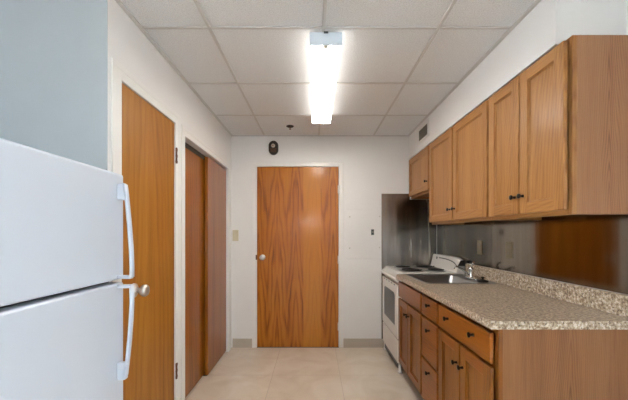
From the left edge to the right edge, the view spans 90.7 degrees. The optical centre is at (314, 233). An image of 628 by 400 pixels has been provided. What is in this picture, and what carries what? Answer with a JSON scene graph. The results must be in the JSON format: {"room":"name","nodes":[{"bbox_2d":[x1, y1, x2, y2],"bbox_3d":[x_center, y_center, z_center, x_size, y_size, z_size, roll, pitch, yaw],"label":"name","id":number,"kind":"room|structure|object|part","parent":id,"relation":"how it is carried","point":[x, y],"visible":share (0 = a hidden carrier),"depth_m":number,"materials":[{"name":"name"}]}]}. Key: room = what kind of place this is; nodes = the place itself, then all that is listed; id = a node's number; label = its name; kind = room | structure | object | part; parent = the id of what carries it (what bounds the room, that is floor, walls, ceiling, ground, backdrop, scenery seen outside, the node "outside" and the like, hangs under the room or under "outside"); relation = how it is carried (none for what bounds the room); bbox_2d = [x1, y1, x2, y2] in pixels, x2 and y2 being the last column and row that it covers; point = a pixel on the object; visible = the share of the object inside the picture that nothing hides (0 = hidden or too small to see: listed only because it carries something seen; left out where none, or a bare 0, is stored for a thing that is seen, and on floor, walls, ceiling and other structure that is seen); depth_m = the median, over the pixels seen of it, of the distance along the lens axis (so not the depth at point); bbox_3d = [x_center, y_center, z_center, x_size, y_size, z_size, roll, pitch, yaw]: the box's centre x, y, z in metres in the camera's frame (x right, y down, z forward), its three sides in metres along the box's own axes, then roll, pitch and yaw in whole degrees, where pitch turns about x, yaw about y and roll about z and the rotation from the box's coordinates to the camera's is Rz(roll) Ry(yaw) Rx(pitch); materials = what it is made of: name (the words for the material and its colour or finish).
{"room":"kitchen","nodes":[
{"label":"kitchen","id":0,"kind":"room"},
{"bbox_2d":[0,0,107,170],"bbox_3d":[-1.267,0.092,1.423,0.666,2.373,0.054,0,0,0],"label":"wall","id":1,"kind":"structure","parent":0,"point":[54,53],"depth_m":1.40,"materials":[{"name":"paint"}]},
{"bbox_2d":[108,0,230,399],"bbox_3d":[-0.992,0.092,2.439,0.115,2.373,2.079,0,0,0],"label":"wall","id":2,"kind":"structure","parent":0,"point":[127,43],"depth_m":1.96,"materials":[{"name":"paint"}]},
{"bbox_2d":[111,57,180,399],"bbox_3d":[-0.914,0.235,1.780,0.113,2.088,0.723,0,0,0],"label":"door","id":3,"kind":"structure","parent":2,"relation":"in","point":[142,137],"depth_m":1.75,"materials":[{"name":"brown wood"}]},
{"bbox_3d":[-0.896,0.294,1.600,0.077,0.074,0.074,0,0,0],"label":"knob","id":4,"kind":"part","parent":3,"relation":"part of","materials":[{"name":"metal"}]},
{"bbox_2d":[181,124,230,399],"bbox_3d":[-0.979,0.259,2.786,0.111,2.040,1.254,0,0,0],"label":"door","id":5,"kind":"structure","parent":2,"relation":"in","point":[203,180],"depth_m":2.73,"materials":[{"name":"brown wood"}]},
{"bbox_3d":[-1.009,0.299,2.519,0.030,1.936,0.591,0,0,0],"label":"sliding panel","id":6,"kind":"part","parent":5,"relation":"part of","materials":[{"name":"brown wood"}]},
{"bbox_3d":[-0.969,0.290,3.062,0.030,1.954,0.573,0,0,0],"label":"sliding panel","id":7,"kind":"part","parent":5,"relation":"part of","materials":[{"name":"brown wood"}]},
{"bbox_2d":[185,347,423,399],"bbox_3d":[-1.262,1.309,-0.461,5.475,0.060,8.079,0,0,0],"label":"floor","id":8,"kind":"structure","parent":0,"point":[240,373],"depth_m":2.75,"materials":[{"name":"tile"}]},
{"bbox_2d":[0,138,133,399],"bbox_3d":[-1.129,0.516,0.997,0.781,1.525,0.613,0,0,0],"label":"refrigerator","id":9,"kind":"object","parent":8,"relation":"on","point":[61,218],"visible":1,"depth_m":0.98,"materials":[{"name":"metal"}]},
{"bbox_3d":[-0.828,0.703,0.997,0.055,1.002,0.613,0,0,0],"label":"fresh food door","id":10,"kind":"part","parent":9,"relation":"part of","materials":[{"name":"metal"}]},
{"bbox_3d":[-0.828,-0.029,0.997,0.055,0.435,0.613,0,0,0],"label":"freezer door","id":11,"kind":"part","parent":9,"relation":"part of","materials":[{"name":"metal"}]},
{"bbox_3d":[-0.769,0.401,1.264,0.061,0.385,0.024,0,0,0],"label":"handle","id":12,"kind":"part","parent":9,"relation":"part of","materials":[{"name":"plastic"}]},
{"bbox_3d":[-0.769,-0.010,1.264,0.061,0.388,0.024,0,0,0],"label":"handle","id":13,"kind":"part","parent":9,"relation":"part of","materials":[{"name":"plastic"}]},
{"bbox_2d":[398,281,425,397],"bbox_3d":[1.040,0.840,2.466,0.647,0.878,0.597,0,0,0],"label":"base cabinet","id":14,"kind":"object","parent":8,"relation":"on","point":[410,314],"visible":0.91,"depth_m":2.41,"materials":[{"name":"brown wood"}]},
{"bbox_3d":[0.754,0.853,2.618,0.019,0.563,0.275,0,0,0],"label":"door","id":15,"kind":"part","parent":14,"relation":"part of","materials":[{"name":"brown wood"}]},
{"bbox_3d":[0.759,0.853,2.618,0.004,0.450,0.162,0,0,0],"label":"panel","id":16,"kind":"part","parent":14,"relation":"part of","materials":[{"name":"brown wood"}]},
{"bbox_3d":[0.754,0.490,2.467,0.019,0.134,0.575,0,0,0],"label":"false drawer","id":17,"kind":"part","parent":14,"relation":"part of","materials":[{"name":"brown wood"}]},
{"bbox_3d":[0.759,0.853,2.326,0.004,0.450,0.179,0,0,0],"label":"panel","id":18,"kind":"part","parent":14,"relation":"part of","materials":[{"name":"brown wood"}]},
{"bbox_3d":[0.754,0.853,2.326,0.019,0.563,0.292,0,0,0],"label":"door","id":19,"kind":"part","parent":14,"relation":"part of","materials":[{"name":"brown wood"}]},
{"bbox_2d":[396,264,627,329],"bbox_3d":[1.051,0.334,2.034,0.638,0.130,1.488,0,0,0],"label":"countertop","id":20,"kind":"structure","parent":14,"relation":"on","point":[517,301],"depth_m":1.56,"materials":[{"name":"laminate"}]},
{"bbox_2d":[406,274,496,293],"bbox_3d":[1.069,0.442,2.496,0.533,0.163,0.492,0,0,0],"label":"sink","id":21,"kind":"object","parent":20,"relation":"in","point":[424,278],"visible":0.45,"depth_m":2.70,"materials":[{"name":"metal"}]},
{"bbox_2d":[477,277,488,282],"bbox_3d":[1.262,0.343,2.325,0.078,0.039,0.078,0,0,0],"label":"stopper","id":22,"kind":"object","parent":21,"relation":"on","point":[482,279],"visible":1,"depth_m":2.31,"materials":[{"name":"black plastic"}]},
{"bbox_2d":[454,262,479,279],"bbox_3d":[1.204,0.293,2.500,0.168,0.139,0.222,0,0,0],"label":"faucet","id":23,"kind":"object","parent":20,"relation":"on","point":[471,269],"visible":0.93,"depth_m":2.49,"materials":[{"name":"silver metal"}]},
{"bbox_3d":[1.189,0.301,2.500,0.138,0.079,0.022,0,0,0],"label":"spout","id":24,"kind":"part","parent":23,"relation":"part of","materials":[{"name":"silver metal"}]},
{"bbox_3d":[1.262,0.357,2.500,0.052,0.010,0.222,0,0,0],"label":"plate","id":25,"kind":"part","parent":23,"relation":"part of","materials":[{"name":"silver metal"}]},
{"bbox_2d":[381,254,464,373],"bbox_3d":[1.050,0.752,3.126,0.623,1.054,0.646,0,0,0],"label":"stove","id":26,"kind":"object","parent":8,"relation":"on","point":[440,264],"visible":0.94,"depth_m":3.03,"materials":[{"name":"metal"}]},
{"bbox_3d":[0.772,1.080,3.130,0.030,0.208,0.622,0,0,0],"label":"drawer","id":27,"kind":"part","parent":26,"relation":"part of","materials":[{"name":"metal"}]},
{"bbox_3d":[0.770,0.716,3.130,0.032,0.497,0.622,0,0,0],"label":"oven door","id":28,"kind":"part","parent":26,"relation":"part of","materials":[{"name":"metal"}]},
{"bbox_3d":[0.778,1.219,3.130,0.018,0.050,0.530,0,0,0],"label":"kick plate","id":29,"kind":"part","parent":26,"relation":"part of","materials":[{"name":"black metal"}]},
{"bbox_3d":[0.930,0.355,2.985,0.233,0.004,0.233,0,0,-6],"label":"burner","id":30,"kind":"part","parent":26,"relation":"part of","materials":[{"name":"black metal"}]},
{"bbox_2d":[381,266,464,281],"bbox_3d":[1.050,0.399,3.130,0.623,0.084,0.638,0,0,0],"label":"cooktop","id":31,"kind":"object","parent":26,"relation":"in","point":[391,272],"depth_m":2.97,"materials":[{"name":"metal"}]},
{"bbox_2d":[422,294,442,399],"bbox_3d":[1.040,0.840,2.023,0.647,0.878,0.286,0,0,0],"label":"base cabinet","id":32,"kind":"object","parent":8,"relation":"on","point":[430,326],"visible":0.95,"depth_m":1.99,"materials":[{"name":"brown wood"}]},
{"bbox_3d":[0.754,0.996,2.023,0.019,0.277,0.271,0,0,0],"label":"drawer","id":33,"kind":"part","parent":32,"relation":"part of","materials":[{"name":"brown wood"}]},
{"bbox_3d":[0.754,0.490,2.023,0.019,0.134,0.271,0,0,0],"label":"drawer","id":34,"kind":"part","parent":32,"relation":"part of","materials":[{"name":"brown wood"}]},
{"bbox_3d":[0.754,0.707,2.023,0.019,0.272,0.271,0,0,0],"label":"drawer","id":35,"kind":"part","parent":32,"relation":"part of","materials":[{"name":"brown wood"}]},
{"bbox_3d":[0.785,0.790,2.023,0.019,0.778,0.286,0,0,0],"label":"frame","id":36,"kind":"part","parent":32,"relation":"part of","materials":[{"name":"brown wood"}]},
{"bbox_2d":[439,304,627,399],"bbox_3d":[1.040,0.840,1.593,0.647,0.878,0.574,0,0,0],"label":"base cabinet","id":37,"kind":"object","parent":8,"relation":"on","point":[477,361],"visible":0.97,"depth_m":1.30,"materials":[{"name":"brown wood"}]},
{"bbox_3d":[0.759,0.853,1.732,0.004,0.450,0.156,0,0,0],"label":"panel","id":38,"kind":"part","parent":37,"relation":"part of","materials":[{"name":"brown wood"}]},
{"bbox_3d":[0.754,0.853,1.732,0.019,0.563,0.269,0,0,0],"label":"door","id":39,"kind":"part","parent":37,"relation":"part of","materials":[{"name":"brown wood"}]},
{"bbox_3d":[0.754,0.490,1.592,0.019,0.134,0.548,0,0,0],"label":"drawer","id":40,"kind":"part","parent":37,"relation":"part of","materials":[{"name":"brown wood"}]},
{"bbox_3d":[0.785,0.790,1.593,0.019,0.778,0.574,0,0,0],"label":"frame","id":41,"kind":"part","parent":37,"relation":"part of","materials":[{"name":"brown wood"}]},
{"bbox_3d":[0.759,0.853,1.454,0.004,0.450,0.158,0,0,0],"label":"panel","id":42,"kind":"part","parent":37,"relation":"part of","materials":[{"name":"brown wood"}]},
{"bbox_3d":[0.754,0.853,1.454,0.019,0.563,0.271,0,0,0],"label":"door","id":43,"kind":"part","parent":37,"relation":"part of","materials":[{"name":"brown wood"}]},
{"bbox_2d":[115,0,540,135],"bbox_3d":[-1.262,-1.122,-0.461,5.475,0.064,8.079,0,0,0],"label":"ceiling","id":44,"kind":"structure","parent":0,"point":[247,62],"depth_m":1.88,"materials":[{"name":"tile"}]},
{"bbox_2d":[309,31,341,123],"bbox_3d":[0.062,-1.051,2.271,0.178,0.078,1.202,0,0,0],"label":"ceiling light","id":45,"kind":"object","parent":44,"relation":"attached to","point":[325,47],"visible":1,"depth_m":1.95,"materials":[{"name":"plastic"}]},
{"bbox_2d":[231,136,428,346],"bbox_3d":[-0.130,0.092,3.529,3.209,2.373,0.100,0,0,0],"label":"wall","id":46,"kind":"structure","parent":0,"point":[373,166],"depth_m":3.48,"materials":[{"name":"paint"}]},
{"bbox_2d":[233,230,238,240],"bbox_3d":[-0.885,0.022,3.471,0.066,0.124,0.016,0,0,0],"label":"light switch","id":47,"kind":"object","parent":46,"relation":"attached to","point":[235,232],"visible":1,"depth_m":3.47,"materials":[{"name":"beige plastic"}]},
{"bbox_2d":[268,140,278,155],"bbox_3d":[-0.457,-0.954,3.453,0.124,0.180,0.051,0,0,0],"label":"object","id":48,"kind":"structure","parent":46,"relation":"attached to","point":[273,146],"depth_m":3.44,"materials":[{"name":"plastic"}]},
{"bbox_2d":[252,162,342,347],"bbox_3d":[-0.188,0.239,3.466,1.022,2.079,0.107,0,0,0],"label":"door","id":49,"kind":"structure","parent":46,"relation":"in","point":[296,259],"depth_m":3.48,"materials":[{"name":"brown wood"}]},
{"bbox_2d":[232,339,383,347],"bbox_3d":[-0.059,1.229,3.473,1.718,0.100,0.012,0,0,0],"label":"baseboard","id":50,"kind":"structure","parent":46,"relation":"attached to","point":[237,343],"depth_m":3.47,"materials":[{"name":"plastic"}]},
{"bbox_2d":[346,209,380,258],"bbox_3d":[0.550,0.005,3.475,0.397,0.557,0.008,0,0,0],"label":"access panel","id":51,"kind":"object","parent":46,"relation":"attached to","point":[360,244],"visible":1,"depth_m":3.47,"materials":[{"name":"paint"}]},
{"bbox_2d":[382,194,436,338],"bbox_3d":[1.060,0.416,3.477,0.617,1.725,0.002,0,0,0],"label":"backsplash","id":52,"kind":"structure","parent":46,"relation":"attached to","point":[408,236],"depth_m":3.48,"materials":[{"name":"silver metal"}]},
{"bbox_2d":[409,0,626,158],"bbox_3d":[1.218,-0.965,2.422,0.312,0.264,2.114,0,0,0],"label":"wall","id":53,"kind":"structure","parent":0,"point":[550,23],"depth_m":1.56,"materials":[{"name":"paint"}]},
{"bbox_2d":[418,119,428,144],"bbox_3d":[1.058,-0.983,3.020,0.006,0.153,0.296,0,0,0],"label":"air vent","id":54,"kind":"object","parent":53,"relation":"in","point":[423,131],"visible":1,"depth_m":3.00,"materials":[{"name":"metal"}]},
{"bbox_2d":[420,124,426,139],"bbox_3d":[1.058,-0.983,3.021,0.004,0.109,0.228,0,0,0],"label":"grille","id":55,"kind":"object","parent":54,"relation":"attached to","point":[423,129],"depth_m":3.01,"materials":[{"name":"grey metal"}]},
{"bbox_2d":[467,0,627,294],"bbox_3d":[1.425,0.092,-0.510,0.100,2.373,7.979,0,0,0],"label":"wall","id":56,"kind":"structure","parent":0,"point":[627,0],"depth_m":1.49,"materials":[{"name":"paint"}]},
{"bbox_2d":[409,145,428,198],"bbox_3d":[1.197,-0.609,3.166,0.348,0.446,0.616,0,0,0],"label":"upper cabinet","id":57,"kind":"object","parent":56,"relation":"attached to","point":[419,164],"visible":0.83,"depth_m":3.14,"materials":[{"name":"brown wood"}]},
{"bbox_3d":[1.067,-0.612,3.166,0.004,0.298,0.479,0,0,0],"label":"panel","id":58,"kind":"part","parent":57,"relation":"part of","materials":[{"name":"brown wood"}]},
{"bbox_3d":[1.091,-0.609,3.166,0.019,0.446,0.616,0,0,0],"label":"frame","id":59,"kind":"part","parent":57,"relation":"part of","materials":[{"name":"brown wood"}]},
{"bbox_2d":[429,100,492,224],"bbox_3d":[1.197,-0.456,2.372,0.348,0.752,0.970,0,0,0],"label":"upper cabinet","id":60,"kind":"object","parent":56,"relation":"attached to","point":[459,158],"visible":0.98,"depth_m":2.25,"materials":[{"name":"brown wood"}]},
{"bbox_3d":[1.062,-0.459,2.612,0.019,0.717,0.467,0,0,0],"label":"door","id":61,"kind":"part","parent":60,"relation":"part of","materials":[{"name":"brown wood"}]},
{"bbox_3d":[1.067,-0.459,2.612,0.004,0.604,0.354,0,0,0],"label":"panel","id":62,"kind":"part","parent":60,"relation":"part of","materials":[{"name":"brown wood"}]},
{"bbox_3d":[1.091,-0.456,2.372,0.019,0.752,0.970,0,0,0],"label":"frame","id":63,"kind":"part","parent":60,"relation":"part of","materials":[{"name":"brown wood"}]},
{"bbox_3d":[1.067,-0.459,2.127,0.004,0.604,0.347,0,0,0],"label":"panel","id":64,"kind":"part","parent":60,"relation":"part of","materials":[{"name":"brown wood"}]},
{"bbox_3d":[1.062,-0.459,2.127,0.019,0.717,0.460,0,0,0],"label":"door","id":65,"kind":"part","parent":60,"relation":"part of","materials":[{"name":"brown wood"}]},
{"bbox_2d":[437,215,627,294],"bbox_3d":[1.373,0.449,2.386,0.002,1.660,2.173,0,0,0],"label":"backsplash","id":66,"kind":"structure","parent":56,"relation":"attached to","point":[591,251],"depth_m":1.76,"materials":[{"name":"silver metal"}]},
{"bbox_2d":[477,240,481,254],"bbox_3d":[1.369,0.116,2.573,0.006,0.116,0.072,0,0,0],"label":"outlet","id":67,"kind":"object","parent":66,"relation":"attached to","point":[479,243],"visible":1,"depth_m":2.57,"materials":[{"name":"beige plastic"}]},
{"bbox_2d":[506,242,512,258],"bbox_3d":[1.369,0.116,2.182,0.006,0.116,0.072,0,0,0],"label":"outlet","id":68,"kind":"object","parent":66,"relation":"attached to","point":[509,245],"visible":1,"depth_m":2.17,"materials":[{"name":"beige plastic"}]},
{"bbox_2d":[465,264,627,317],"bbox_3d":[1.361,0.317,2.034,0.019,0.096,1.488,0,0,0],"label":"backsplash","id":69,"kind":"structure","parent":56,"relation":"attached to","point":[606,301],"depth_m":1.69,"materials":[{"name":"laminate"}]},
{"bbox_2d":[489,35,627,219],"bbox_3d":[1.197,-0.456,1.592,0.348,0.752,0.587,0,0,0],"label":"upper cabinet","id":70,"kind":"object","parent":56,"relation":"attached to","point":[558,131],"visible":1,"depth_m":1.31,"materials":[{"name":"brown wood"}]},
{"bbox_3d":[1.062,-0.459,1.738,0.019,0.717,0.275,0,0,0],"label":"door","id":71,"kind":"part","parent":70,"relation":"part of","materials":[{"name":"brown wood"}]},
{"bbox_3d":[1.067,-0.459,1.738,0.004,0.604,0.162,0,0,0],"label":"panel","id":72,"kind":"part","parent":70,"relation":"part of","materials":[{"name":"brown wood"}]},
{"bbox_3d":[1.091,-0.456,1.592,0.019,0.752,0.587,0,0,0],"label":"frame","id":73,"kind":"part","parent":70,"relation":"part of","materials":[{"name":"brown wood"}]},
{"bbox_3d":[1.067,-0.459,1.450,0.004,0.604,0.170,0,0,0],"label":"panel","id":74,"kind":"part","parent":70,"relation":"part of","materials":[{"name":"brown wood"}]},
{"bbox_3d":[1.062,-0.459,1.450,0.019,0.717,0.283,0,0,0],"label":"door","id":75,"kind":"part","parent":70,"relation":"part of","materials":[{"name":"brown wood"}]}
]}

